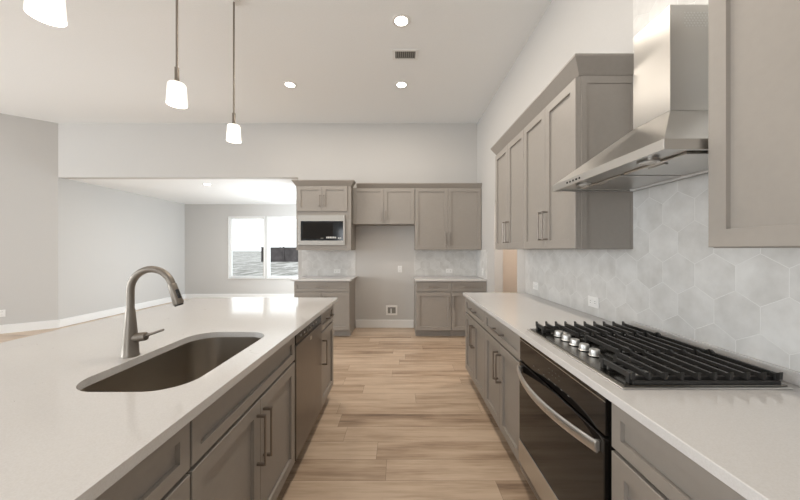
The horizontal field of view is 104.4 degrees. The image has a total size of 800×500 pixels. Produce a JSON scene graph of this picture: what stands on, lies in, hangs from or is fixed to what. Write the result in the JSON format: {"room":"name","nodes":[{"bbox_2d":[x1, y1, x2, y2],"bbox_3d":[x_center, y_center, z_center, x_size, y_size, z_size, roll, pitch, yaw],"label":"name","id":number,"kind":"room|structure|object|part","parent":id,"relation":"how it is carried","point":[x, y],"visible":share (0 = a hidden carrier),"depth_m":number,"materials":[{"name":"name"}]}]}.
{"room":"kitchen","nodes":[
{"label":"kitchen","id":0,"kind":"room"},
{"bbox_2d":[0,113,57,324],"bbox_3d":[-8.307,-0.434,3.775,5.672,3.612,0.120,0,0,-38],"label":"wall","id":1,"kind":"structure","parent":0,"point":[28,146],"depth_m":5.27,"materials":[{"name":"paint"}]},
{"bbox_2d":[0,310,4,316],"bbox_3d":[-6.532,1.040,5.087,0.073,0.116,0.010,0,0,-38],"label":"electrical outlet","id":2,"kind":"object","parent":1,"relation":"attached to","point":[2,312],"visible":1,"depth_m":5.09,"materials":[{"name":"white plastic"}]},
{"bbox_2d":[0,320,58,333],"bbox_3d":[-8.260,1.302,3.725,5.684,0.140,0.016,0,0,-38],"label":"baseboard","id":3,"kind":"structure","parent":1,"relation":"attached to","point":[20,327],"depth_m":5.26,"materials":[{"name":"white paint"}]},
{"bbox_2d":[58,177,184,319],"bbox_3d":[-6.100,0.044,7.160,0.120,2.656,3.360,0,0,0],"label":"wall","id":4,"kind":"structure","parent":0,"point":[105,235],"depth_m":6.47,"materials":[{"name":"paint"}]},
{"bbox_2d":[59,294,184,326],"bbox_3d":[-6.032,1.302,7.090,0.016,0.140,3.220,0,0,0],"label":"baseboard","id":5,"kind":"structure","parent":4,"relation":"attached to","point":[96,315],"depth_m":6.36,"materials":[{"name":"white paint"}]},
{"bbox_2d":[68,179,297,203],"bbox_3d":[-3.920,-1.334,7.230,4.480,0.100,3.220,0,0,0],"label":"ceiling","id":6,"kind":"structure","parent":0,"point":[183,191],"depth_m":6.58,"materials":[{"name":"paint"}]},
{"bbox_2d":[185,204,295,293],"bbox_3d":[-3.920,0.044,8.770,4.240,2.656,0.140,0,0,0],"label":"wall","id":7,"kind":"structure","parent":0,"point":[206,225],"depth_m":8.70,"materials":[{"name":"paint"}]},
{"bbox_2d":[185,294,293,298],"bbox_3d":[-3.912,1.302,8.692,4.224,0.140,0.016,0,0,0],"label":"baseboard","id":8,"kind":"structure","parent":7,"relation":"attached to","point":[187,296],"depth_m":8.69,"materials":[{"name":"white paint"}]},
{"bbox_2d":[228,216,264,278],"bbox_3d":[-4.300,-0.070,8.730,1.028,1.744,0.140,0,0,0],"label":"window","id":9,"kind":"structure","parent":7,"relation":"in","point":[231,217],"depth_m":8.74,"materials":[{"name":"white paint"}]},
{"bbox_3d":[-4.300,0.792,8.700,1.028,0.020,0.080,0,0,0],"label":"sill","id":10,"kind":"part","parent":9,"relation":"part of","materials":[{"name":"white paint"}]},
{"bbox_2d":[266,216,297,278],"bbox_3d":[-3.225,-0.070,8.730,1.028,1.744,0.140,0,0,0],"label":"window","id":11,"kind":"structure","parent":7,"relation":"in","point":[269,217],"depth_m":8.74,"materials":[{"name":"white paint"}]},
{"bbox_2d":[58,123,476,327],"bbox_3d":[-2.280,-0.434,5.550,7.520,3.612,0.140,0,0,0],"label":"wall","id":12,"kind":"structure","parent":0,"point":[358,152],"depth_m":5.48,"materials":[{"name":"paint"}]},
{"bbox_2d":[296,186,355,249],"bbox_3d":[-1.225,-0.518,5.194,0.878,1.040,0.568,0,0,0],"label":"upper cabinet","id":13,"kind":"object","parent":12,"relation":"attached to","point":[310,200],"visible":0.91,"depth_m":4.96,"materials":[{"name":"grey paint"}]},
{"bbox_3d":[-1.445,-0.820,4.960,0.396,0.400,0.020,0,0,0],"label":"door","id":14,"kind":"part","parent":13,"relation":"part of","materials":[{"name":"grey paint"}]},
{"bbox_2d":[298,215,344,244],"bbox_3d":[-1.255,-0.317,5.168,0.750,0.474,0.465,0,0,0],"label":"microwave","id":15,"kind":"object","parent":13,"relation":"in","point":[312,229],"visible":1,"depth_m":4.94,"materials":[{"name":"silver metal"}]},
{"bbox_3d":[-1.244,-0.305,4.956,0.676,0.308,0.024,0,0,0],"label":"door glass","id":16,"kind":"part","parent":15,"relation":"part of","materials":[{"name":"black glass"}]},
{"bbox_3d":[-1.044,-0.820,4.960,0.401,0.400,0.020,0,0,0],"label":"door","id":17,"kind":"part","parent":13,"relation":"part of","materials":[{"name":"grey paint"}]},
{"bbox_2d":[302,250,355,275],"bbox_3d":[-1.260,0.230,5.476,0.950,0.455,0.009,0,0,0],"label":"tile backsplash","id":18,"kind":"structure","parent":12,"relation":"attached to","point":[314,262],"depth_m":5.47,"materials":[{"name":"tile"}]},
{"bbox_2d":[353,188,414,225],"bbox_3d":[-0.269,-0.733,5.294,1.028,0.610,0.368,0,0,0],"label":"upper cabinet","id":19,"kind":"object","parent":12,"relation":"attached to","point":[371,206],"visible":1,"depth_m":5.16,"materials":[{"name":"grey paint"}]},
{"bbox_3d":[-0.525,-0.729,5.160,0.511,0.595,0.020,0,0,0],"label":"door","id":20,"kind":"part","parent":19,"relation":"part of","materials":[{"name":"grey paint"}]},
{"bbox_3d":[-0.012,-0.729,5.160,0.510,0.595,0.020,0,0,0],"label":"door","id":21,"kind":"part","parent":19,"relation":"part of","materials":[{"name":"grey paint"}]},
{"bbox_2d":[356,320,413,327],"bbox_3d":[-0.271,1.302,5.472,1.022,0.140,0.016,0,0,0],"label":"baseboard","id":22,"kind":"structure","parent":12,"relation":"attached to","point":[359,323],"depth_m":5.46,"materials":[{"name":"white paint"}]},
{"bbox_2d":[386,305,396,314],"bbox_3d":[-0.147,1.065,5.470,0.200,0.170,0.024,0,0,0],"label":"water supply box","id":23,"kind":"object","parent":12,"relation":"attached to","point":[390,309],"visible":1,"depth_m":5.47,"materials":[{"name":"white plastic"}]},
{"bbox_2d":[414,188,480,249],"bbox_3d":[0.802,-0.521,5.294,1.105,1.034,0.368,0,0,0],"label":"upper cabinet","id":24,"kind":"object","parent":12,"relation":"attached to","point":[445,218],"visible":0.99,"depth_m":5.16,"materials":[{"name":"grey paint"}]},
{"bbox_2d":[291,180,481,187],"bbox_3d":[-0.182,-1.071,5.198,3.077,0.085,0.564,0,0,0],"label":"crown molding","id":25,"kind":"structure","parent":24,"relation":"attached to","point":[359,185],"depth_m":5.12,"materials":[{"name":"grey paint"}]},
{"bbox_3d":[0.524,-0.516,5.160,0.544,1.019,0.020,0,0,0],"label":"door","id":26,"kind":"part","parent":24,"relation":"part of","materials":[{"name":"grey paint"}]},
{"bbox_3d":[1.076,-0.516,5.160,0.554,1.019,0.020,0,0,0],"label":"door","id":27,"kind":"part","parent":24,"relation":"part of","materials":[{"name":"grey paint"}]},
{"bbox_2d":[414,250,486,278],"bbox_3d":[0.804,0.227,5.155,1.111,0.461,0.650,0,0,0],"label":"tile backsplash","id":28,"kind":"structure","parent":12,"relation":"attached to","point":[426,262],"depth_m":5.47,"materials":[{"name":"tile"}]},
{"bbox_2d":[0,299,536,499],"bbox_3d":[-3.900,1.402,2.625,13.600,0.060,12.450,0,0,0],"label":"floor","id":29,"kind":"structure","parent":0,"point":[403,416],"depth_m":2.34,"materials":[{"name":"brown wood"}]},
{"bbox_2d":[95,422,189,499],"bbox_3d":[-0.901,0.930,0.619,0.638,0.884,0.605,0,0,0],"label":"base cabinet","id":30,"kind":"object","parent":29,"relation":"on","point":[161,475],"visible":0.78,"depth_m":0.81,"materials":[{"name":"grey paint"}]},
{"bbox_3d":[-0.632,0.961,0.619,0.020,0.593,0.601,0,0,0],"label":"door","id":31,"kind":"part","parent":30,"relation":"part of","materials":[{"name":"grey paint"}]},
{"bbox_2d":[186,336,294,499],"bbox_3d":[-0.901,0.930,1.381,0.638,0.884,0.910,0,0,0],"label":"base cabinet","id":32,"kind":"object","parent":29,"relation":"on","point":[242,445],"visible":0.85,"depth_m":1.31,"materials":[{"name":"grey paint"}]},
{"bbox_3d":[-0.632,0.961,1.154,0.020,0.593,0.452,0,0,0],"label":"door","id":33,"kind":"part","parent":32,"relation":"part of","materials":[{"name":"grey paint"}]},
{"bbox_3d":[-0.602,0.827,1.349,0.040,0.220,0.011,0,0,0],"label":"handle","id":34,"kind":"part","parent":32,"relation":"part of","materials":[{"name":"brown metal"}]},
{"bbox_3d":[-0.602,0.827,1.413,0.040,0.220,0.011,0,0,0],"label":"handle","id":35,"kind":"part","parent":32,"relation":"part of","materials":[{"name":"brown metal"}]},
{"bbox_3d":[-0.632,0.961,1.608,0.020,0.593,0.452,0,0,0],"label":"door","id":36,"kind":"part","parent":32,"relation":"part of","materials":[{"name":"grey paint"}]},
{"bbox_2d":[293,315,321,460],"bbox_3d":[-0.908,0.933,2.145,0.584,0.878,0.606,0,0,0],"label":"dishwasher","id":37,"kind":"object","parent":29,"relation":"on","point":[308,342],"visible":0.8,"depth_m":2.07,"materials":[{"name":"silver metal"}]},
{"bbox_2d":[294,279,354,335],"bbox_3d":[-1.226,0.930,5.146,0.870,0.884,0.663,0,0,0],"label":"base cabinet","id":38,"kind":"object","parent":29,"relation":"on","point":[343,320],"visible":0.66,"depth_m":4.87,"materials":[{"name":"grey paint"}]},
{"bbox_3d":[-1.443,0.961,4.865,0.432,0.593,0.020,0,0,0],"label":"door","id":39,"kind":"part","parent":38,"relation":"part of","materials":[{"name":"grey paint"}]},
{"bbox_3d":[-1.226,0.575,4.865,0.866,0.150,0.020,0,0,0],"label":"drawer","id":40,"kind":"part","parent":38,"relation":"part of","materials":[{"name":"grey paint"}]},
{"bbox_2d":[291,276,356,280],"bbox_3d":[-1.230,0.473,5.154,0.940,0.030,0.649,0,0,0],"label":"countertop","id":41,"kind":"structure","parent":38,"relation":"on","point":[303,278],"depth_m":4.98,"materials":[{"name":"white stone"}]},
{"bbox_3d":[-1.009,0.961,4.865,0.432,0.593,0.020,0,0,0],"label":"door","id":42,"kind":"part","parent":38,"relation":"part of","materials":[{"name":"grey paint"}]},
{"bbox_2d":[320,305,333,405],"bbox_3d":[-0.901,0.930,2.676,0.638,0.884,0.445,0,0,0],"label":"base cabinet","id":43,"kind":"object","parent":29,"relation":"on","point":[327,316],"visible":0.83,"depth_m":2.67,"materials":[{"name":"grey paint"}]},
{"bbox_2d":[0,297,337,499],"bbox_3d":[-1.284,0.473,1.620,1.373,0.030,2.740,0,0,0],"label":"countertop","id":44,"kind":"structure","parent":43,"relation":"on","point":[59,440],"depth_m":1.01,"materials":[{"name":"white stone"}]},
{"bbox_2d":[120,266,183,358],"bbox_3d":[-1.070,0.263,1.342,0.260,0.390,0.067,0,0,0],"label":"kitchen faucet","id":45,"kind":"object","parent":44,"relation":"on","point":[131,338],"visible":1,"depth_m":1.33,"materials":[{"name":"silver metal"}]},
{"bbox_3d":[-1.078,0.163,1.342,0.207,0.190,0.029,0,0,0],"label":"spout","id":46,"kind":"part","parent":45,"relation":"part of","materials":[{"name":"silver metal"}]},
{"bbox_3d":[-1.065,0.360,1.342,0.088,0.039,0.015,0,0,0],"label":"lever","id":47,"kind":"part","parent":45,"relation":"part of","materials":[{"name":"silver metal"}]},
{"bbox_2d":[80,337,260,391],"bbox_3d":[-0.918,0.604,1.369,0.447,0.231,0.781,0,0,0],"label":"sink","id":48,"kind":"object","parent":44,"relation":"in","point":[188,362],"visible":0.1,"depth_m":1.55,"materials":[{"name":"silver metal"}]},
{"bbox_3d":[-0.602,0.822,2.488,0.040,0.200,0.011,0,0,0],"label":"handle","id":49,"kind":"part","parent":43,"relation":"part of","materials":[{"name":"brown metal"}]},
{"bbox_3d":[-0.632,0.575,2.676,0.020,0.150,0.441,0,0,0],"label":"drawer","id":50,"kind":"part","parent":43,"relation":"part of","materials":[{"name":"grey paint"}]},
{"bbox_3d":[-0.632,0.961,2.676,0.020,0.593,0.441,0,0,0],"label":"door","id":51,"kind":"part","parent":43,"relation":"part of","materials":[{"name":"grey paint"}]},
{"bbox_2d":[414,280,450,335],"bbox_3d":[0.527,0.930,5.146,0.554,0.884,0.663,0,0,0],"label":"base cabinet","id":52,"kind":"object","parent":29,"relation":"on","point":[432,299],"visible":0.98,"depth_m":4.87,"materials":[{"name":"grey paint"}]},
{"bbox_3d":[0.527,0.575,4.865,0.550,0.150,0.020,0,0,0],"label":"drawer","id":53,"kind":"part","parent":52,"relation":"part of","materials":[{"name":"grey paint"}]},
{"bbox_3d":[0.527,0.961,4.865,0.550,0.593,0.020,0,0,0],"label":"door","id":54,"kind":"part","parent":52,"relation":"part of","materials":[{"name":"grey paint"}]},
{"bbox_2d":[413,276,486,280],"bbox_3d":[0.796,0.473,5.154,1.125,0.030,0.649,0,0,0],"label":"countertop","id":55,"kind":"structure","parent":52,"relation":"on","point":[416,278],"depth_m":4.98,"materials":[{"name":"white stone"}]},
{"bbox_2d":[450,281,485,335],"bbox_3d":[1.080,0.930,5.146,0.548,0.884,0.663,0,0,0],"label":"base cabinet","id":56,"kind":"object","parent":29,"relation":"on","point":[458,288],"visible":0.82,"depth_m":4.87,"materials":[{"name":"grey paint"}]},
{"bbox_3d":[1.080,0.575,4.865,0.544,0.150,0.020,0,0,0],"label":"drawer","id":57,"kind":"part","parent":56,"relation":"part of","materials":[{"name":"grey paint"}]},
{"bbox_3d":[1.080,0.961,4.865,0.544,0.593,0.020,0,0,0],"label":"door","id":58,"kind":"part","parent":56,"relation":"part of","materials":[{"name":"grey paint"}]},
{"bbox_2d":[465,297,486,401],"bbox_3d":[1.009,0.930,2.940,0.698,0.884,0.758,0,0,0],"label":"base cabinet","id":59,"kind":"object","parent":29,"relation":"on","point":[475,329],"visible":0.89,"depth_m":2.88,"materials":[{"name":"grey paint"}]},
{"bbox_3d":[0.710,0.961,3.129,0.020,0.593,0.376,0,0,0],"label":"door","id":60,"kind":"part","parent":59,"relation":"part of","materials":[{"name":"grey paint"}]},
{"bbox_3d":[0.710,0.575,2.940,0.020,0.150,0.754,0,0,0],"label":"drawer","id":61,"kind":"part","parent":59,"relation":"part of","materials":[{"name":"grey paint"}]},
{"bbox_3d":[0.710,0.961,2.751,0.020,0.593,0.376,0,0,0],"label":"door","id":62,"kind":"part","parent":59,"relation":"part of","materials":[{"name":"grey paint"}]},
{"bbox_2d":[485,312,520,465],"bbox_3d":[1.009,0.930,2.180,0.698,0.884,0.758,0,0,0],"label":"base cabinet","id":63,"kind":"object","parent":29,"relation":"on","point":[502,345],"visible":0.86,"depth_m":2.12,"materials":[{"name":"grey paint"}]},
{"bbox_3d":[0.710,0.961,2.369,0.020,0.593,0.376,0,0,0],"label":"door","id":64,"kind":"part","parent":63,"relation":"part of","materials":[{"name":"grey paint"}]},
{"bbox_3d":[0.680,0.822,2.212,0.040,0.200,0.011,0,0,0],"label":"handle","id":65,"kind":"part","parent":63,"relation":"part of","materials":[{"name":"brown metal"}]},
{"bbox_3d":[0.680,0.575,2.180,0.040,0.011,0.190,0,0,0],"label":"handle","id":66,"kind":"part","parent":63,"relation":"part of","materials":[{"name":"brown metal"}]},
{"bbox_3d":[0.680,0.822,2.148,0.040,0.200,0.011,0,0,0],"label":"handle","id":67,"kind":"part","parent":63,"relation":"part of","materials":[{"name":"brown metal"}]},
{"bbox_3d":[0.710,0.575,2.180,0.020,0.150,0.754,0,0,0],"label":"drawer","id":68,"kind":"part","parent":63,"relation":"part of","materials":[{"name":"grey paint"}]},
{"bbox_3d":[0.710,0.961,1.991,0.020,0.593,0.376,0,0,0],"label":"door","id":69,"kind":"part","parent":63,"relation":"part of","materials":[{"name":"grey paint"}]},
{"bbox_2d":[517,337,614,499],"bbox_3d":[0.948,0.882,1.417,0.665,0.780,0.761,0,0,0],"label":"wall oven","id":70,"kind":"object","parent":29,"relation":"on","point":[565,425],"visible":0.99,"depth_m":1.32,"materials":[{"name":"black glass"}]},
{"bbox_3d":[0.688,1.149,1.421,0.004,0.123,0.745,0,0,0],"label":"trim","id":71,"kind":"part","parent":70,"relation":"part of","materials":[{"name":"silver metal"}]},
{"bbox_3d":[0.652,0.680,1.427,0.075,0.041,0.715,0,0,0],"label":"handle","id":72,"kind":"part","parent":70,"relation":"part of","materials":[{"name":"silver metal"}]},
{"bbox_3d":[0.703,0.563,1.421,0.018,0.134,0.745,0,0,0],"label":"control panel","id":73,"kind":"part","parent":70,"relation":"part of","materials":[{"name":"black glass"}]},
{"bbox_2d":[612,403,746,499],"bbox_3d":[1.009,0.930,0.573,0.698,0.884,0.913,0,0,0],"label":"base cabinet","id":74,"kind":"object","parent":29,"relation":"on","point":[645,466],"visible":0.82,"depth_m":0.87,"materials":[{"name":"grey paint"}]},
{"bbox_2d":[463,293,799,499],"bbox_3d":[1.018,0.473,1.718,0.683,0.030,3.237,0,0,0],"label":"countertop","id":75,"kind":"structure","parent":74,"relation":"on","point":[749,440],"depth_m":0.85,"materials":[{"name":"white stone"}]},
{"bbox_2d":[527,321,792,389],"bbox_3d":[1.008,0.431,1.394,0.560,0.052,0.762,0,0,0],"label":"gas cooktop","id":76,"kind":"object","parent":75,"relation":"in","point":[630,357],"visible":1,"depth_m":1.18,"materials":[{"name":"black metal"}]},
{"bbox_3d":[0.822,0.433,1.604,0.047,0.028,0.047,0,0,0],"label":"knob","id":77,"kind":"part","parent":76,"relation":"part of","materials":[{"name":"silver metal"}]},
{"bbox_3d":[0.822,0.433,1.530,0.047,0.028,0.047,0,0,0],"label":"knob","id":78,"kind":"part","parent":76,"relation":"part of","materials":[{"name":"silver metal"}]},
{"bbox_3d":[0.822,0.433,1.457,0.047,0.028,0.047,0,0,0],"label":"knob","id":79,"kind":"part","parent":76,"relation":"part of","materials":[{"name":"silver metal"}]},
{"bbox_3d":[0.822,0.433,1.383,0.047,0.028,0.047,0,0,0],"label":"knob","id":80,"kind":"part","parent":76,"relation":"part of","materials":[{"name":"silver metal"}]},
{"bbox_3d":[0.822,0.433,1.310,0.047,0.028,0.047,0,0,0],"label":"knob","id":81,"kind":"part","parent":76,"relation":"part of","materials":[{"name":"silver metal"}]},
{"bbox_3d":[0.710,0.808,0.573,0.020,0.288,0.909,0,0,0],"label":"drawer","id":82,"kind":"part","parent":74,"relation":"part of","materials":[{"name":"grey paint"}]},
{"bbox_2d":[0,0,550,122],"bbox_3d":[-4.570,-2.290,1.010,12.100,0.100,9.220,0,0,0],"label":"ceiling","id":83,"kind":"structure","parent":0,"point":[113,61],"depth_m":3.66,"materials":[{"name":"paint"}]},
{"bbox_2d":[23,0,66,26],"bbox_3d":[-1.484,-1.609,1.300,0.122,1.262,0.122,0,0,0],"label":"pendant light","id":84,"kind":"object","parent":83,"relation":"hanging from","point":[50,12],"visible":1,"depth_m":1.31,"materials":[{"name":"white glass"}]},
{"bbox_2d":[166,0,187,108],"bbox_3d":[-1.500,-1.609,2.085,0.122,1.262,0.122,0,0,0],"label":"pendant light","id":85,"kind":"object","parent":83,"relation":"hanging from","point":[176,93],"visible":1,"depth_m":2.07,"materials":[{"name":"white glass"}]},
{"bbox_3d":[-1.500,-1.720,2.085,0.015,1.020,0.015,0,0,0],"label":"stem","id":86,"kind":"part","parent":85,"relation":"part of","materials":[{"name":"silver metal"}]},
{"bbox_3d":[-1.500,-1.049,2.085,0.122,0.142,0.122,0,0,0],"label":"lamp shade","id":87,"kind":"part","parent":85,"relation":"part of","materials":[{"name":"white glass"}]},
{"bbox_2d":[226,0,240,142],"bbox_3d":[-1.490,-1.609,2.780,0.122,1.262,0.122,0,0,0],"label":"pendant light","id":88,"kind":"object","parent":83,"relation":"hanging from","point":[233,135],"visible":1,"depth_m":2.77,"materials":[{"name":"white glass"}]},
{"bbox_3d":[-1.490,-1.049,2.780,0.122,0.142,0.122,0,0,0],"label":"lamp shade","id":89,"kind":"part","parent":88,"relation":"part of","materials":[{"name":"white glass"}]},
{"bbox_3d":[-1.490,-1.720,2.780,0.015,1.020,0.015,0,0,0],"label":"stem","id":90,"kind":"part","parent":88,"relation":"part of","materials":[{"name":"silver metal"}]},
{"bbox_2d":[283,81,296,87],"bbox_3d":[-1.490,-2.237,4.200,0.188,0.005,0.188,0,0,0],"label":"recessed light","id":91,"kind":"object","parent":83,"relation":"in","point":[289,84],"visible":1,"depth_m":4.19,"materials":[{"name":"white paint"}]},
{"bbox_2d":[392,14,410,27],"bbox_3d":[0.012,-2.237,3.030,0.188,0.005,0.188,0,0,0],"label":"recessed light","id":92,"kind":"object","parent":83,"relation":"in","point":[399,20],"visible":1,"depth_m":3.02,"materials":[{"name":"white paint"}]},
{"bbox_2d":[395,81,407,87],"bbox_3d":[0.020,-2.237,4.200,0.188,0.005,0.188,0,0,0],"label":"recessed light","id":93,"kind":"object","parent":83,"relation":"in","point":[400,84],"visible":1,"depth_m":4.19,"materials":[{"name":"white paint"}]},
{"bbox_2d":[392,49,417,59],"bbox_3d":[0.060,-2.236,3.550,0.290,0.008,0.190,0,0,0],"label":"ceiling vent","id":94,"kind":"object","parent":83,"relation":"in","point":[398,54],"visible":1,"depth_m":3.54,"materials":[{"name":"white metal"}]},
{"bbox_2d":[503,249,516,292],"bbox_3d":[1.965,0.072,5.240,0.970,2.600,0.120,0,0,0],"label":"wall","id":95,"kind":"structure","parent":0,"point":[509,255],"depth_m":5.18,"materials":[{"name":"paint"}]},
{"bbox_2d":[477,0,632,292],"bbox_3d":[1.420,-0.434,0.940,0.120,3.612,9.080,0,0,0],"label":"wall","id":96,"kind":"structure","parent":0,"point":[566,28],"depth_m":3.11,"materials":[{"name":"paint"}]},
{"bbox_2d":[495,129,523,248],"bbox_3d":[1.169,-0.512,2.940,0.378,1.012,0.758,0,0,0],"label":"upper cabinet","id":97,"kind":"object","parent":96,"relation":"attached to","point":[509,162],"visible":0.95,"depth_m":2.88,"materials":[{"name":"grey paint"}]},
{"bbox_3d":[1.030,-0.506,3.129,0.020,0.994,0.376,0,0,0],"label":"door","id":98,"kind":"part","parent":97,"relation":"part of","materials":[{"name":"grey paint"}]},
{"bbox_3d":[1.000,-0.168,2.908,0.040,0.200,0.011,0,0,0],"label":"handle","id":99,"kind":"part","parent":97,"relation":"part of","materials":[{"name":"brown metal"}]},
{"bbox_3d":[1.030,-0.506,2.751,0.020,0.994,0.376,0,0,0],"label":"door","id":100,"kind":"part","parent":97,"relation":"part of","materials":[{"name":"grey paint"}]},
{"bbox_2d":[491,53,633,154],"bbox_3d":[1.173,-1.060,2.560,0.374,0.093,1.632,0,0,0],"label":"crown molding","id":101,"kind":"structure","parent":97,"relation":"attached to","point":[580,63],"depth_m":1.84,"materials":[{"name":"grey paint"}]},
{"bbox_2d":[524,75,632,248],"bbox_3d":[1.169,-0.512,2.178,0.378,1.012,0.762,0,0,0],"label":"upper cabinet","id":102,"kind":"object","parent":96,"relation":"attached to","point":[592,113],"visible":0.96,"depth_m":1.80,"materials":[{"name":"grey paint"}]},
{"bbox_3d":[1.030,-0.506,2.369,0.020,0.994,0.376,0,0,0],"label":"door","id":103,"kind":"part","parent":102,"relation":"part of","materials":[{"name":"grey paint"}]},
{"bbox_3d":[1.000,-0.168,2.212,0.040,0.200,0.011,0,0,0],"label":"handle","id":104,"kind":"part","parent":102,"relation":"part of","materials":[{"name":"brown metal"}]},
{"bbox_3d":[1.000,-0.168,2.148,0.040,0.200,0.011,0,0,0],"label":"handle","id":105,"kind":"part","parent":102,"relation":"part of","materials":[{"name":"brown metal"}]},
{"bbox_3d":[1.030,-0.506,1.991,0.020,0.994,0.376,0,0,0],"label":"door","id":106,"kind":"part","parent":102,"relation":"part of","materials":[{"name":"grey paint"}]},
{"bbox_3d":[1.205,-0.510,1.798,0.306,1.004,0.004,0,0,0],"label":"trim","id":107,"kind":"part","parent":102,"relation":"part of","materials":[{"name":"grey paint"}]},
{"bbox_2d":[553,5,707,191],"bbox_3d":[1.117,-0.689,1.420,0.466,0.708,0.760,0,0,0],"label":"range hood","id":108,"kind":"object","parent":96,"relation":"attached to","point":[667,142],"visible":0.89,"depth_m":1.32,"materials":[{"name":"silver metal"}]},
{"bbox_2d":[576,182,591,186],"bbox_3d":[0.961,-0.343,1.620,0.072,0.013,0.072,0,0,-6],"label":"lamp","id":109,"kind":"object","parent":108,"relation":"attached to","point":[581,184],"depth_m":1.60,"materials":[{"name":"grey"}]},
{"bbox_2d":[637,157,659,165],"bbox_3d":[0.961,-0.343,1.200,0.072,0.013,0.071,0,0,6],"label":"lamp","id":110,"kind":"object","parent":108,"relation":"attached to","point":[647,160],"depth_m":1.18,"materials":[{"name":"grey"}]},
{"bbox_3d":[1.329,-0.343,1.420,0.018,0.014,0.720,0,0,0],"label":"rail","id":111,"kind":"part","parent":108,"relation":"part of","materials":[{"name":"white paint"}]},
{"bbox_2d":[525,0,799,371],"bbox_3d":[1.355,-0.890,1.722,0.008,2.695,3.245,0,0,0],"label":"tile backsplash","id":112,"kind":"structure","parent":96,"relation":"attached to","point":[744,301],"depth_m":1.49,"materials":[{"name":"tile"}]},
{"bbox_2d":[533,282,537,289],"bbox_3d":[1.346,0.357,3.080,0.010,0.073,0.116,0,0,0],"label":"electrical outlet","id":113,"kind":"object","parent":112,"relation":"attached to","point":[535,284],"visible":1,"depth_m":3.08,"materials":[{"name":"white plastic"}]},
{"bbox_2d":[588,296,598,308],"bbox_3d":[1.346,0.362,2.160,0.010,0.073,0.116,0,0,0],"label":"electrical outlet","id":114,"kind":"object","parent":112,"relation":"attached to","point":[592,301],"visible":1,"depth_m":2.15,"materials":[{"name":"white plastic"}]},
{"bbox_2d":[708,0,799,247],"bbox_3d":[1.169,-0.512,0.575,0.378,1.012,0.917,0,0,0],"label":"upper cabinet","id":115,"kind":"object","parent":96,"relation":"attached to","point":[754,45],"visible":1,"depth_m":0.91,"materials":[{"name":"grey paint"}]},
{"label":"outside","id":116,"kind":"structure","parent":0,"visible":0},
{"bbox_2d":[233,251,297,275],"bbox_3d":[-50.000,1.722,304.430,500.000,0.200,591.140,0,0,0],"label":"ground","id":117,"kind":"structure","parent":116,"point":[245,263],"depth_m":30.48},
{"bbox_2d":[261,246,297,261],"bbox_3d":[-10.125,0.567,42.990,18.150,2.110,0.260,0,0,0],"label":"fence","id":118,"kind":"object","parent":117,"relation":"on","point":[278,254],"visible":0.3,"depth_m":43.00,"materials":[{"name":"grey wood"}]},
{"bbox_3d":[-19.125,0.567,42.930,0.150,2.110,0.140,0,0,0],"label":"post","id":119,"kind":"part","parent":118,"relation":"part of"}
]}

